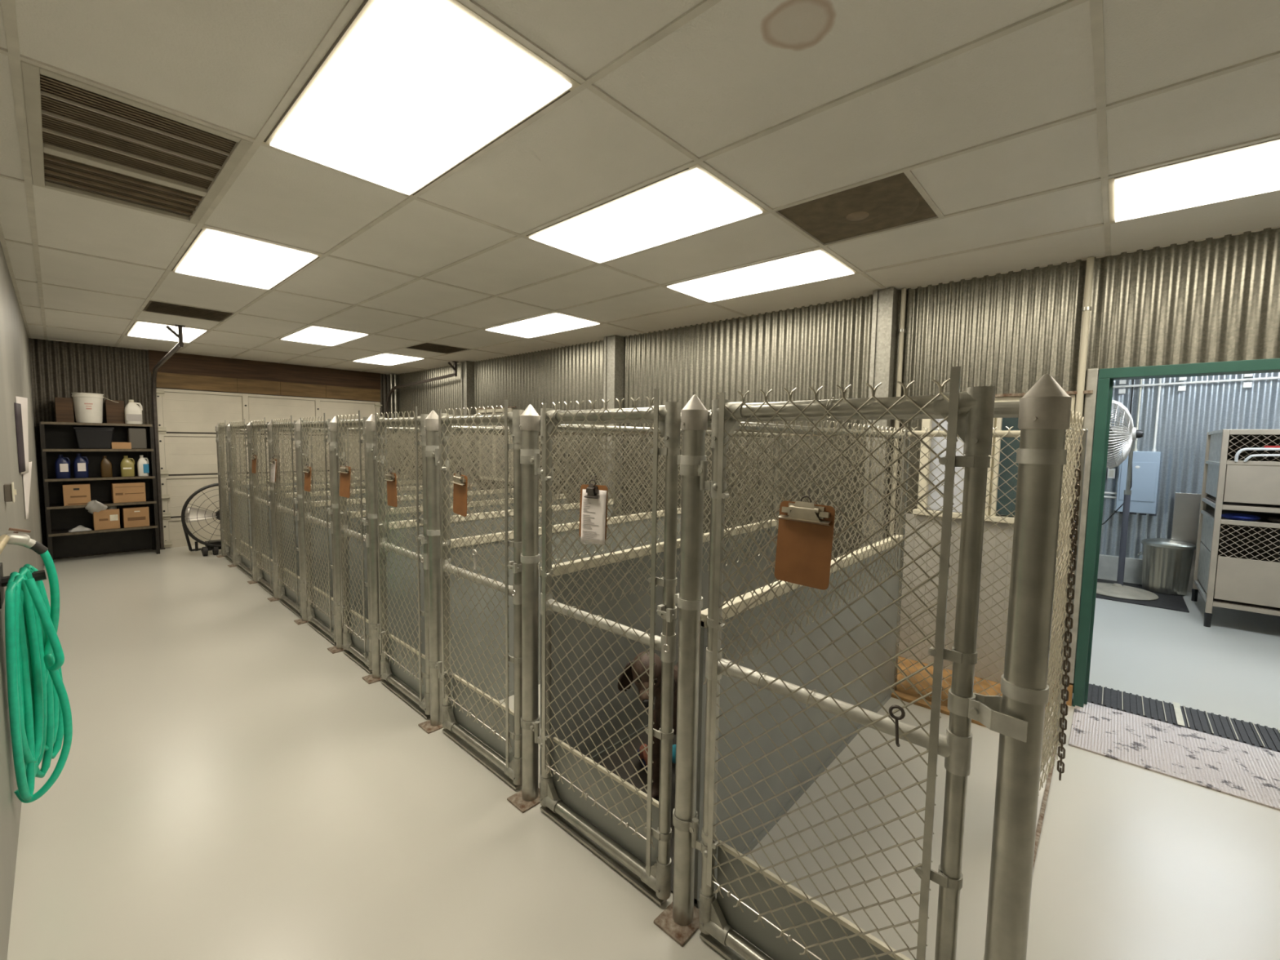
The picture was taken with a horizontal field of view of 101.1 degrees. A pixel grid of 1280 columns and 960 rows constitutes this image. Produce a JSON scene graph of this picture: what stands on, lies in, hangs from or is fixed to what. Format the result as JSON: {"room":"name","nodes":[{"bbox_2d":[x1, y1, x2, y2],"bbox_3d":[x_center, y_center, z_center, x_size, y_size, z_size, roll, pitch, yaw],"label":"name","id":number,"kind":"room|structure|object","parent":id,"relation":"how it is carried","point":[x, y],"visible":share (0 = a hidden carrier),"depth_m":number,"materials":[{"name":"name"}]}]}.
{"room":"dog kennel","nodes":[
{"label":"dog kennel","id":0,"kind":"room"},
{"bbox_2d":[0,242,44,959],"bbox_3d":[-2.911,-0.029,2.334,12.420,2.858,0.100,5,6,42],"label":"wall","id":1,"kind":"structure","parent":0,"point":[15,379],"depth_m":2.78,"materials":[{"name":"paint"}]},
{"bbox_2d":[14,395,31,519],"bbox_3d":[-4.306,-0.148,3.694,0.820,0.850,0.047,5,6,42],"label":"poster","id":2,"kind":"object","parent":1,"relation":"attached to","point":[21,405],"visible":1,"depth_m":3.61,"materials":[{"name":"white paper"}]},
{"bbox_2d":[0,562,46,608],"bbox_3d":[-2.413,0.400,2.058,0.200,0.140,0.123,5,6,42],"label":"hook","id":3,"kind":"object","parent":1,"relation":"attached to","point":[38,575],"visible":0.62,"depth_m":2.04,"materials":[{"name":"black metal"}]},
{"bbox_2d":[0,527,48,554],"bbox_3d":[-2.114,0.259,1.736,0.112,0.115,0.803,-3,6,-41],"label":"tap","id":4,"kind":"object","parent":1,"relation":"attached to","point":[15,538],"visible":1,"depth_m":1.99,"materials":[{"name":"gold metal"}]},
{"bbox_2d":[4,550,72,803],"bbox_3d":[-2.384,0.755,2.086,0.334,0.968,0.160,5,6,42],"label":"coil","id":5,"kind":"object","parent":1,"relation":"attached to","point":[40,714],"visible":1,"depth_m":2.04,"materials":[{"name":"rubber"}]},
{"bbox_2d":[28,337,395,559],"bbox_3d":[-5.997,-0.516,8.219,0.118,2.858,4.510,5,6,42],"label":"wall","id":6,"kind":"structure","parent":0,"point":[59,369],"depth_m":6.78,"materials":[{"name":"metal"}]},
{"bbox_2d":[151,324,185,549],"bbox_3d":[-5.813,-0.327,6.445,2.575,2.750,0.155,5,6,42],"label":"door track","id":7,"kind":"object","parent":6,"relation":"attached to","point":[180,335],"visible":0.97,"depth_m":7.23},
{"bbox_2d":[148,350,380,389],"bbox_3d":[-5.725,-1.706,8.365,0.080,0.298,3.060,5,6,42],"label":"header board","id":8,"kind":"object","parent":6,"relation":"attached to","point":[178,363],"visible":0.93,"depth_m":8.14,"materials":[{"name":"brown wood"}]},
{"bbox_2d":[151,371,380,401],"bbox_3d":[-5.721,-1.452,8.382,0.095,0.210,3.026,5,6,42],"label":"header board","id":9,"kind":"object","parent":6,"relation":"attached to","point":[164,380],"visible":0.96,"depth_m":8.15,"materials":[{"name":"brown wood"}]},
{"bbox_2d":[155,388,382,548],"bbox_3d":[-5.708,-0.218,8.448,0.117,2.238,3.040,5,6,42],"label":"door","id":10,"kind":"structure","parent":6,"relation":"in","point":[188,420],"depth_m":7.70,"materials":[{"name":"beige"}]},
{"bbox_2d":[385,360,458,469],"bbox_3d":[-3.730,-0.466,8.743,2.575,2.750,0.155,5,6,42],"label":"door track","id":11,"kind":"object","parent":6,"relation":"attached to","point":[455,367],"visible":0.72,"depth_m":8.52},
{"bbox_2d":[0,0,1279,374],"bbox_3d":[-1.348,-1.468,3.935,12.420,0.037,4.496,5,6,42],"label":"ceiling","id":12,"kind":"structure","parent":0,"point":[1012,121],"depth_m":2.06,"materials":[{"name":"tile"}]},
{"bbox_2d":[20,60,253,224],"bbox_3d":[-2.143,-1.355,2.227,1.196,0.052,0.586,5,6,42],"label":"ceiling vent","id":13,"kind":"object","parent":12,"relation":"in","point":[82,135],"visible":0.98,"depth_m":2.14,"materials":[{"name":"metal"}]},
{"bbox_2d":[124,320,208,342],"bbox_3d":[-5.350,-1.706,5.938,1.196,0.106,0.586,5,6,42],"label":"ceiling light","id":14,"kind":"object","parent":12,"relation":"attached to","point":[139,329],"visible":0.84,"depth_m":5.86,"materials":[{"name":"beige"}]},
{"bbox_2d":[142,300,232,321],"bbox_3d":[-4.220,-1.581,4.921,0.586,0.029,0.586,5,6,42],"label":"ceiling vent","id":15,"kind":"object","parent":12,"relation":"in","point":[154,306],"visible":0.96,"depth_m":4.91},
{"bbox_2d":[171,226,321,289],"bbox_3d":[-2.637,-1.481,3.492,1.196,0.106,0.586,5,6,42],"label":"ceiling light","id":16,"kind":"object","parent":12,"relation":"attached to","point":[212,254],"visible":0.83,"depth_m":3.40,"materials":[{"name":"beige"}]},
{"bbox_2d":[280,324,370,346],"bbox_3d":[-3.627,-1.685,6.026,1.196,0.106,0.586,5,6,42],"label":"ceiling light","id":17,"kind":"object","parent":12,"relation":"attached to","point":[315,335],"visible":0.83,"depth_m":5.95,"materials":[{"name":"beige"}]},
{"bbox_2d":[352,352,424,365],"bbox_3d":[-3.713,-1.815,7.744,1.196,0.106,0.586,5,6,42],"label":"ceiling light","id":18,"kind":"object","parent":12,"relation":"attached to","point":[388,359],"visible":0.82,"depth_m":7.67,"materials":[{"name":"beige"}]},
{"bbox_2d":[262,0,580,196],"bbox_3d":[-0.829,-1.331,1.861,1.196,0.106,0.586,5,6,42],"label":"ceiling light","id":19,"kind":"object","parent":12,"relation":"attached to","point":[408,91],"visible":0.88,"depth_m":1.73,"materials":[{"name":"beige"}]},
{"bbox_2d":[482,311,601,337],"bbox_3d":[-1.000,-1.590,5.297,1.196,0.106,0.586,5,6,42],"label":"ceiling light","id":20,"kind":"object","parent":12,"relation":"attached to","point":[555,322],"visible":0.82,"depth_m":5.22,"materials":[{"name":"beige"}]},
{"bbox_2d":[524,164,767,263],"bbox_3d":[-0.010,-1.386,2.764,1.196,0.106,0.586,5,6,42],"label":"ceiling light","id":21,"kind":"object","parent":12,"relation":"attached to","point":[692,200],"visible":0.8,"depth_m":2.65,"materials":[{"name":"beige"}]},
{"bbox_2d":[662,248,857,302],"bbox_3d":[0.809,-1.440,3.666,1.196,0.106,0.586,5,6,42],"label":"ceiling light","id":22,"kind":"object","parent":12,"relation":"attached to","point":[817,264],"visible":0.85,"depth_m":3.58,"materials":[{"name":"beige"}]},
{"bbox_2d":[777,172,937,244],"bbox_3d":[1.077,-1.319,2.606,0.586,0.041,0.586,5,6,42],"label":"ceiling vent","id":23,"kind":"object","parent":12,"relation":"in","point":[893,201],"visible":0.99,"depth_m":2.57,"materials":[{"name":"metal"}]},
{"bbox_2d":[1108,137,1279,222],"bbox_3d":[2.617,-1.290,2.035,1.196,0.106,0.586,5,6,42],"label":"ceiling light","id":24,"kind":"object","parent":12,"relation":"attached to","point":[1254,169],"visible":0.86,"depth_m":2.22,"materials":[{"name":"beige"}]},
{"bbox_2d":[7,544,1279,959],"bbox_3d":[0.282,1.264,5.545,13.620,0.100,9.420,5,6,42],"label":"floor","id":25,"kind":"structure","parent":0,"point":[231,784],"depth_m":2.21,"materials":[{"name":"grey"}]},
{"bbox_2d":[39,421,159,559],"bbox_3d":[-6.942,0.138,6.801,0.434,1.735,0.995,5,6,42],"label":"shelving unit","id":26,"kind":"object","parent":25,"relation":"on","point":[57,438],"visible":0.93,"depth_m":6.83,"materials":[{"name":"metal"}]},
{"bbox_2d":[54,397,74,422],"bbox_3d":[-7.143,-0.865,6.534,0.250,0.300,0.150,5,6,42],"label":"cardboard box","id":27,"kind":"object","parent":26,"relation":"on","point":[64,406],"visible":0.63,"depth_m":6.45,"materials":[{"name":"brown cardboard"}]},
{"bbox_2d":[62,482,90,506],"bbox_3d":[-7.076,0.175,6.612,0.332,0.255,0.231,5,6,42],"label":"cardboard box","id":28,"kind":"object","parent":26,"relation":"on","point":[73,494],"visible":0.92,"depth_m":6.50,"materials":[{"name":"brown cardboard"}]},
{"bbox_2d":[72,426,114,448],"bbox_3d":[-6.954,-0.535,6.706,0.384,0.272,0.354,5,6,42],"label":"storage tote","id":29,"kind":"object","parent":26,"relation":"on","point":[86,437],"visible":1,"depth_m":6.59,"materials":[{"name":"black"}]},
{"bbox_2d":[71,392,117,422],"bbox_3d":[-6.906,-0.905,6.658,0.281,0.368,0.381,3,5,25],"label":"bucket","id":30,"kind":"object","parent":26,"relation":"on","point":[88,407],"visible":1,"depth_m":6.53,"materials":[{"name":"white plastic"}]},
{"bbox_2d":[92,506,119,530],"bbox_3d":[-6.916,0.493,6.819,0.332,0.255,0.235,5,6,42],"label":"cardboard box","id":31,"kind":"object","parent":26,"relation":"on","point":[106,519],"visible":0.93,"depth_m":6.71,"materials":[{"name":"brown"}]},
{"bbox_2d":[104,400,124,423],"bbox_3d":[-6.870,-0.887,6.886,0.220,0.300,0.170,5,6,42],"label":"cardboard box","id":32,"kind":"object","parent":26,"relation":"on","point":[114,411],"visible":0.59,"depth_m":6.81,"materials":[{"name":"brown cardboard"}]},
{"bbox_2d":[111,480,146,502],"bbox_3d":[-6.763,0.157,6.958,0.332,0.250,0.305,5,6,42],"label":"cardboard box","id":33,"kind":"object","parent":26,"relation":"on","point":[121,491],"visible":1,"depth_m":6.85,"materials":[{"name":"brown"}]},
{"bbox_2d":[124,400,142,423],"bbox_3d":[-6.639,-0.893,6.904,0.136,0.315,0.174,5,6,42],"label":"jug","id":34,"kind":"object","parent":26,"relation":"on","point":[133,412],"visible":0.97,"depth_m":6.86,"materials":[{"name":"white plastic"}]},
{"bbox_2d":[120,504,149,528],"bbox_3d":[-6.732,0.481,7.022,0.332,0.255,0.244,5,6,42],"label":"cardboard box","id":35,"kind":"object","parent":26,"relation":"on","point":[132,516],"visible":1,"depth_m":6.92,"materials":[{"name":"brown"}]},
{"bbox_2d":[126,427,146,448],"bbox_3d":[-6.647,-0.548,6.955,0.220,0.270,0.170,5,6,42],"label":"canister","id":36,"kind":"object","parent":26,"relation":"on","point":[137,437],"visible":0.89,"depth_m":6.88,"materials":[{"name":"grey plastic"}]},
{"bbox_2d":[181,482,229,555],"bbox_3d":[-5.707,0.515,7.200,0.328,0.962,0.876,5,6,42],"label":"fan","id":37,"kind":"object","parent":25,"relation":"on","point":[191,514],"visible":0.43,"depth_m":7.01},
{"bbox_2d":[214,424,226,557],"bbox_3d":[-5.526,0.134,6.944,0.124,1.767,0.142,5,6,43],"label":"fence post","id":38,"kind":"object","parent":25,"relation":"on","point":[217,437],"visible":0.4,"depth_m":6.92,"materials":[{"name":"metal"}]},
{"bbox_2d":[217,420,233,564],"bbox_3d":[-5.248,0.140,6.689,0.630,1.778,0.080,5,6,43],"label":"gate","id":39,"kind":"object","parent":38,"relation":"attached to","point":[228,547],"visible":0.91,"depth_m":6.72,"materials":[{"name":"metal"}]},
{"bbox_2d":[226,423,238,567],"bbox_3d":[-4.987,0.179,6.448,0.124,1.767,0.142,5,6,43],"label":"fence post","id":40,"kind":"object","parent":25,"relation":"on","point":[228,429],"visible":0.37,"depth_m":6.43,"materials":[{"name":"metal"}]},
{"bbox_2d":[229,418,253,579],"bbox_3d":[-4.594,0.195,6.087,0.942,1.778,0.080,5,6,43],"label":"gate","id":41,"kind":"object","parent":40,"relation":"attached to","point":[243,551],"visible":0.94,"depth_m":6.12,"materials":[{"name":"metal"}]},
{"bbox_2d":[246,421,259,584],"bbox_3d":[-4.218,0.244,5.740,0.124,1.767,0.142,5,6,43],"label":"fence post","id":42,"kind":"object","parent":25,"relation":"on","point":[248,426],"visible":0.35,"depth_m":5.72,"materials":[{"name":"metal"}]},
{"bbox_2d":[249,417,274,595],"bbox_3d":[-3.891,0.254,5.439,0.764,1.778,0.080,5,6,43],"label":"gate","id":43,"kind":"object","parent":42,"relation":"attached to","point":[264,570],"visible":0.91,"depth_m":5.46,"materials":[{"name":"metal"}]},
{"bbox_2d":[266,420,281,601],"bbox_3d":[-3.580,0.298,5.153,0.124,1.767,0.142,5,6,43],"label":"fence post","id":44,"kind":"object","parent":25,"relation":"on","point":[276,583],"visible":0.45,"depth_m":5.14,"materials":[{"name":"metal"}]},
{"bbox_2d":[271,415,302,617],"bbox_3d":[-3.239,0.309,4.839,0.802,1.778,0.080,5,6,43],"label":"gate","id":45,"kind":"object","parent":44,"relation":"attached to","point":[291,588],"visible":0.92,"depth_m":4.86,"materials":[{"name":"metal"}]},
{"bbox_2d":[293,417,309,624],"bbox_3d":[-2.914,0.354,4.540,0.124,1.767,0.142,5,6,43],"label":"fence post","id":46,"kind":"object","parent":25,"relation":"on","point":[297,425],"visible":0.54,"depth_m":4.52,"materials":[{"name":"metal"}]},
{"bbox_2d":[299,413,336,644],"bbox_3d":[-2.585,0.364,4.237,0.768,1.778,0.080,5,6,43],"label":"gate","id":47,"kind":"object","parent":46,"relation":"attached to","point":[322,609],"visible":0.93,"depth_m":4.25,"materials":[{"name":"metal"}]},
{"bbox_2d":[223,429,385,555],"bbox_3d":[-4.780,0.107,7.758,0.057,1.722,2.115,5,6,42],"label":"wall","id":48,"kind":"structure","parent":25,"relation":"on","point":[224,429],"depth_m":7.12,"materials":[{"name":"paint"}]},
{"bbox_2d":[236,429,408,564],"bbox_3d":[-4.239,0.152,7.264,0.057,1.722,2.123,5,6,42],"label":"wall","id":49,"kind":"structure","parent":25,"relation":"on","point":[397,475],"depth_m":6.64,"materials":[{"name":"metal"}]},
{"bbox_2d":[327,416,344,653],"bbox_3d":[-2.273,0.408,3.950,0.124,1.767,0.142,5,6,43],"label":"fence post","id":50,"kind":"object","parent":25,"relation":"on","point":[332,428],"visible":0.56,"depth_m":3.93,"materials":[{"name":"metal"}]},
{"bbox_2d":[335,410,372,673],"bbox_3d":[-2.007,0.413,3.706,0.596,1.778,0.080,5,6,43],"label":"gate","id":51,"kind":"object","parent":50,"relation":"attached to","point":[359,637],"visible":0.87,"depth_m":3.71,"materials":[{"name":"metal"}]},
{"bbox_2d":[257,428,422,579],"bbox_3d":[-3.466,0.217,6.561,0.057,1.722,2.133,5,6,42],"label":"wall","id":52,"kind":"structure","parent":25,"relation":"on","point":[411,483],"depth_m":5.94,"materials":[{"name":"metal"}]},
{"bbox_2d":[361,413,382,684],"bbox_3d":[-1.759,0.451,3.477,0.124,1.767,0.142,5,6,43],"label":"fence post","id":53,"kind":"object","parent":25,"relation":"on","point":[370,427],"visible":0.62,"depth_m":3.45,"materials":[{"name":"metal"}]},
{"bbox_2d":[373,406,430,718],"bbox_3d":[-1.442,0.460,3.185,0.736,1.778,0.080,5,6,43],"label":"gate","id":54,"kind":"object","parent":53,"relation":"attached to","point":[408,664],"visible":0.95,"depth_m":3.18,"materials":[{"name":"metal"}]},
{"bbox_2d":[384,466,396,506],"bbox_3d":[-1.484,0.040,3.142,0.038,0.236,0.160,-3,4,-43],"label":"clipboard","id":55,"kind":"object","parent":54,"relation":"attached to","point":[391,478],"visible":1,"depth_m":3.13,"materials":[{"name":"wood"}]},
{"bbox_2d":[279,428,476,596],"bbox_3d":[-2.825,0.270,5.976,0.057,1.722,2.142,5,6,42],"label":"chain-link fence","id":56,"kind":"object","parent":25,"relation":"on","point":[471,485],"depth_m":5.33,"materials":[{"name":"metal"}]},
{"bbox_2d":[308,427,513,597],"bbox_3d":[-2.156,0.326,5.367,0.057,1.722,2.151,5,6,42],"label":"chain-link fence","id":57,"kind":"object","parent":25,"relation":"on","point":[313,428],"depth_m":4.72,"materials":[{"name":"metal"}]},
{"bbox_2d":[417,409,443,733],"bbox_3d":[-1.142,0.503,2.909,0.124,1.767,0.142,5,6,43],"label":"fence post","id":58,"kind":"object","parent":25,"relation":"on","point":[431,422],"visible":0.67,"depth_m":2.89,"materials":[{"name":"metal"}]},
{"bbox_2d":[435,399,524,789],"bbox_3d":[-0.808,0.514,2.602,0.782,1.778,0.080,5,6,43],"label":"gate","id":59,"kind":"object","parent":58,"relation":"attached to","point":[491,722],"visible":0.96,"depth_m":2.57,"materials":[{"name":"metal"}]},
{"bbox_2d":[450,467,467,516],"bbox_3d":[-0.887,0.057,2.591,0.038,0.239,0.150,-3,6,-45],"label":"clipboard","id":60,"kind":"object","parent":59,"relation":"attached to","point":[460,482],"visible":1,"depth_m":2.58,"materials":[{"name":"wood"}]},
{"bbox_2d":[345,427,565,631],"bbox_3d":[-1.512,0.380,4.780,0.057,1.722,2.160,5,6,42],"label":"wall","id":61,"kind":"structure","parent":25,"relation":"on","point":[407,513],"depth_m":4.13,"materials":[{"name":"metal"}]},
{"bbox_2d":[384,425,613,657],"bbox_3d":[-0.996,0.423,4.309,0.057,1.722,2.167,5,6,42],"label":"wall","id":62,"kind":"structure","parent":25,"relation":"on","point":[482,516],"depth_m":3.70,"materials":[{"name":"metal"}]},
{"bbox_2d":[506,404,540,813],"bbox_3d":[-0.491,0.558,2.309,0.124,1.767,0.142,5,6,43],"label":"fence post","id":63,"kind":"object","parent":25,"relation":"on","point":[529,797],"visible":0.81,"depth_m":2.29,"materials":[{"name":"metal"}]},
{"bbox_2d":[534,388,680,906],"bbox_3d":[-0.161,0.568,2.006,0.771,1.778,0.080,5,6,43],"label":"gate","id":64,"kind":"object","parent":63,"relation":"attached to","point":[641,824],"visible":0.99,"depth_m":1.96,"materials":[{"name":"metal"}]},
{"bbox_2d":[579,475,608,545],"bbox_3d":[-0.170,0.110,1.936,0.145,0.255,0.043,4,5,38],"label":"clipboard","id":65,"kind":"object","parent":64,"relation":"attached to","point":[593,498],"visible":1,"depth_m":1.92,"materials":[{"name":"white paper"}]},
{"bbox_2d":[582,498,599,544],"bbox_3d":[-0.178,0.154,1.930,0.092,0.165,0.002,2,1,41],"label":"print","id":66,"kind":"object","parent":65,"relation":"attached to","point":[584,499],"depth_m":1.94},
{"bbox_2d":[448,425,680,711],"bbox_3d":[-0.376,0.475,3.745,0.057,1.722,2.176,5,6,42],"label":"wall","id":67,"kind":"structure","parent":25,"relation":"on","point":[619,537],"depth_m":3.21,"materials":[{"name":"metal"}]},
{"bbox_2d":[563,731,675,893],"bbox_3d":[0.554,1.413,2.892,0.832,0.008,2.075,5,6,42],"label":"mat","id":68,"kind":"object","parent":25,"relation":"on","point":[643,736],"visible":0.02,"depth_m":2.59,"materials":[{"name":"rubber"}]},
{"bbox_2d":[617,650,677,799],"bbox_3d":[0.224,1.062,2.549,0.264,0.735,1.026,3,5,25],"label":"dog","id":69,"kind":"object","parent":68,"relation":"on","point":[637,666],"visible":0.23,"depth_m":2.19},
{"bbox_2d":[539,422,777,788],"bbox_3d":[0.278,0.530,3.149,0.057,1.722,2.185,5,6,42],"label":"wall","id":70,"kind":"structure","parent":25,"relation":"on","point":[632,557],"depth_m":2.70,"materials":[{"name":"metal"}]},
{"bbox_2d":[653,394,708,946],"bbox_3d":[0.152,0.612,1.718,0.124,1.767,0.142,5,6,43],"label":"fence post","id":71,"kind":"object","parent":25,"relation":"on","point":[679,920],"visible":0.94,"depth_m":1.70,"materials":[{"name":"metal"}]},
{"bbox_2d":[691,366,1027,959],"bbox_3d":[0.505,0.623,1.407,0.855,1.778,0.105,5,6,43],"label":"gate","id":72,"kind":"object","parent":71,"relation":"attached to","point":[779,918],"visible":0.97,"depth_m":1.34,"materials":[{"name":"metal"}]},
{"bbox_2d":[774,489,835,590],"bbox_3d":[0.432,0.151,1.382,0.154,0.251,0.041,5,6,42],"label":"clipboard","id":73,"kind":"object","parent":72,"relation":"attached to","point":[805,535],"visible":1,"depth_m":1.37,"materials":[{"name":"wood"}]},
{"bbox_2d":[386,426,1088,745],"bbox_3d":[-0.943,0.311,5.751,8.811,1.732,0.056,5,6,42],"label":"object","id":74,"kind":"object","parent":25,"relation":"on","point":[996,433],"visible":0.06,"depth_m":3.33,"materials":[{"name":"grey metal"}]},
{"bbox_2d":[693,409,906,908],"bbox_3d":[0.924,0.584,2.560,0.057,1.722,2.194,5,6,42],"label":"wall","id":75,"kind":"structure","parent":25,"relation":"on","point":[879,569],"depth_m":2.29,"materials":[{"name":"metal"}]},
{"bbox_2d":[891,656,1049,727],"bbox_3d":[-1.167,1.120,6.356,9.650,0.022,0.690,5,6,42],"label":"strip","id":76,"kind":"object","parent":25,"relation":"on","point":[908,695],"depth_m":3.50,"materials":[{"name":"wood"}]},
{"bbox_2d":[983,373,1071,959],"bbox_3d":[0.801,0.667,1.121,0.124,1.767,0.142,5,6,43],"label":"fence post","id":77,"kind":"object","parent":25,"relation":"on","point":[1045,409],"visible":1,"depth_m":1.08,"materials":[{"name":"metal"}]},
{"bbox_2d":[707,401,1019,422],"bbox_3d":[0.538,-0.178,1.413,0.877,0.041,0.042,5,6,43],"label":"rail","id":78,"kind":"object","parent":77,"relation":"attached to","point":[1002,409],"visible":0.19,"depth_m":1.30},
{"bbox_2d":[1038,410,1084,795],"bbox_3d":[1.544,0.516,1.992,0.085,1.584,2.188,5,6,42],"label":"fence panel","id":79,"kind":"object","parent":77,"relation":"hanging from","point":[1055,651],"visible":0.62,"depth_m":2.23,"materials":[{"name":"metal"}]},
{"bbox_2d":[1057,446,1081,780],"bbox_3d":[1.896,0.596,2.341,0.047,1.498,0.097,2,5,21],"label":"hanging chain","id":80,"kind":"object","parent":79,"relation":"hanging from","point":[1074,529],"visible":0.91,"depth_m":2.32,"materials":[{"name":"metal"}]},
{"bbox_2d":[1032,743,1057,871],"bbox_3d":[1.621,1.485,2.155,0.015,0.006,2.900,5,6,42],"label":"strip","id":81,"kind":"object","parent":25,"relation":"on","point":[1038,829],"visible":0.33,"depth_m":2.35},
{"bbox_2d":[1095,578,1189,613],"bbox_3d":[5.411,1.255,5.988,1.090,0.011,1.080,5,6,42],"label":"rubber mat","id":82,"kind":"object","parent":25,"relation":"on","point":[1175,602],"visible":0.34,"depth_m":5.58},
{"bbox_2d":[1096,400,1158,600],"bbox_3d":[5.400,0.180,5.878,0.682,2.147,0.772,5,6,42],"label":"pedestal fan","id":83,"kind":"object","parent":82,"relation":"on","point":[1129,433],"visible":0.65,"depth_m":5.82,"materials":[{"name":"grey"}]},
{"bbox_2d":[1137,537,1195,595],"bbox_3d":[5.947,0.963,5.950,0.438,0.594,0.438,1,4,-3],"label":"trash can","id":84,"kind":"object","parent":82,"relation":"on","point":[1166,563],"visible":1,"depth_m":5.82,"materials":[{"name":"metal"}]},
{"bbox_2d":[1068,702,1279,810],"bbox_3d":[3.156,1.474,2.593,1.588,0.010,0.690,5,6,42],"label":"floor mat","id":85,"kind":"object","parent":25,"relation":"on","point":[1251,773],"visible":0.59,"depth_m":2.80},
{"bbox_2d":[1087,683,1279,752],"bbox_3d":[3.281,1.428,3.197,0.875,0.017,0.365,5,6,42],"label":"mat","id":86,"kind":"object","parent":25,"relation":"on","point":[1249,733],"depth_m":3.17,"materials":[{"name":"rubber"}]},
{"bbox_2d":[1171,492,1201,593],"bbox_3d":[6.229,0.712,5.985,0.270,1.120,0.034,5,6,42],"label":"metal sheet","id":87,"kind":"object","parent":25,"relation":"on","point":[1187,505],"visible":0.4,"depth_m":5.98,"materials":[{"name":"silver metal"}]},
{"bbox_2d":[1191,429,1279,626],"bbox_3d":[6.093,0.465,4.682,1.462,1.802,1.179,5,6,42],"label":"cage","id":88,"kind":"object","parent":25,"relation":"on","point":[1237,566],"visible":1,"depth_m":4.71,"materials":[{"name":"beige metal"}]},
{"bbox_2d":[396,227,1279,580],"bbox_3d":[0.109,-0.181,5.669,12.420,2.758,0.118,5,6,42],"label":"wall","id":89,"kind":"structure","parent":0,"point":[1211,300],"depth_m":3.82,"materials":[{"name":"metal"}]},
{"bbox_2d":[460,360,475,483],"bbox_3d":[-2.585,-0.388,7.944,0.160,2.750,0.142,5,6,42],"label":"wall column","id":90,"kind":"structure","parent":89,"relation":"attached to","point":[468,390],"depth_m":7.83,"materials":[{"name":"metal"}]},
{"bbox_2d":[476,406,515,482],"bbox_3d":[-2.071,-0.515,7.529,0.940,1.040,0.058,5,6,42],"label":"window","id":91,"kind":"structure","parent":89,"relation":"in","point":[490,410],"depth_m":7.51,"materials":[{"name":"metal"}]},
{"bbox_2d":[602,335,624,516],"bbox_3d":[-0.305,-0.200,5.888,0.170,2.750,0.142,5,6,42],"label":"wall column","id":92,"kind":"structure","parent":89,"relation":"attached to","point":[613,381],"depth_m":5.78,"materials":[{"name":"metal"}]},
{"bbox_2d":[861,287,898,546],"bbox_3d":[1.800,-0.025,3.990,0.140,2.750,0.142,5,6,42],"label":"wall column","id":93,"kind":"structure","parent":89,"relation":"attached to","point":[885,301],"depth_m":3.89,"materials":[{"name":"metal"}]},
{"bbox_2d":[888,288,906,535],"bbox_3d":[1.913,-0.269,3.921,0.040,2.250,0.073,5,6,42],"label":"conduit","id":94,"kind":"object","parent":89,"relation":"attached to","point":[901,330],"visible":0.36,"depth_m":3.85,"materials":[{"name":"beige metal"}]},
{"bbox_2d":[895,513,1065,693],"bbox_3d":[2.297,0.818,3.648,1.028,1.088,0.010,5,6,42],"label":"sheet","id":95,"kind":"object","parent":89,"relation":"attached to","point":[933,529],"visible":0.36,"depth_m":3.71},
{"bbox_2d":[912,390,1093,525],"bbox_3d":[2.404,-0.148,3.565,0.960,0.848,0.175,5,6,42],"label":"window","id":96,"kind":"structure","parent":89,"relation":"in","point":[926,423],"depth_m":3.72,"materials":[{"name":"white"}]},
{"bbox_2d":[995,385,1097,693],"bbox_3d":[2.855,0.364,3.826,0.210,2.008,0.900,1,4,2],"label":"door","id":97,"kind":"structure","parent":89,"relation":"in","point":[1008,422],"depth_m":4.07,"materials":[{"name":"green paint"}]},
{"bbox_2d":[1054,256,1094,680],"bbox_3d":[2.678,-0.026,3.248,0.044,2.610,0.065,5,6,42],"label":"conduit","id":98,"kind":"object","parent":89,"relation":"attached to","point":[1086,308],"visible":0.44,"depth_m":3.17,"materials":[{"name":"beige metal"}]},
{"bbox_2d":[1068,368,1098,683],"bbox_3d":[2.720,0.303,3.251,0.053,1.955,0.025,5,6,42],"label":"trim strip","id":99,"kind":"object","parent":89,"relation":"attached to","point":[1091,384],"visible":0.71,"depth_m":3.22,"materials":[{"name":"metal"}]},
{"bbox_2d":[1072,358,1279,707],"bbox_3d":[3.144,0.404,2.955,0.980,2.090,0.155,5,6,42],"label":"door frame","id":100,"kind":"structure","parent":89,"relation":"attached to","point":[1107,376],"depth_m":3.18,"materials":[{"name":"green paint"}]},
{"bbox_2d":[1097,372,1279,559],"bbox_3d":[6.373,-0.154,5.946,4.700,2.858,0.124,5,6,42],"label":"wall","id":101,"kind":"structure","parent":0,"point":[1185,418],"depth_m":6.04,"materials":[{"name":"metal"}]},
{"bbox_2d":[1114,450,1160,515],"bbox_3d":[5.896,0.039,6.235,0.370,0.755,0.130,5,6,42],"label":"electrical panel","id":102,"kind":"object","parent":101,"relation":"attached to","point":[1145,464],"visible":0.9,"depth_m":6.17,"materials":[{"name":"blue metal"}]},
{"bbox_2d":[1097,554,1204,591],"bbox_3d":[6.311,1.124,5.994,4.700,0.300,0.050,5,6,42],"label":"baseboard","id":103,"kind":"structure","parent":101,"relation":"attached to","point":[1108,564],"depth_m":6.41,"materials":[{"name":"metal"}]},
{"bbox_2d":[1112,373,1279,394],"bbox_3d":[6.326,-1.077,5.809,4.660,0.178,0.067,5,6,42],"label":"pipe rail","id":104,"kind":"object","parent":101,"relation":"attached to","point":[1245,384],"visible":0.79,"depth_m":5.92,"materials":[{"name":"white metal"}]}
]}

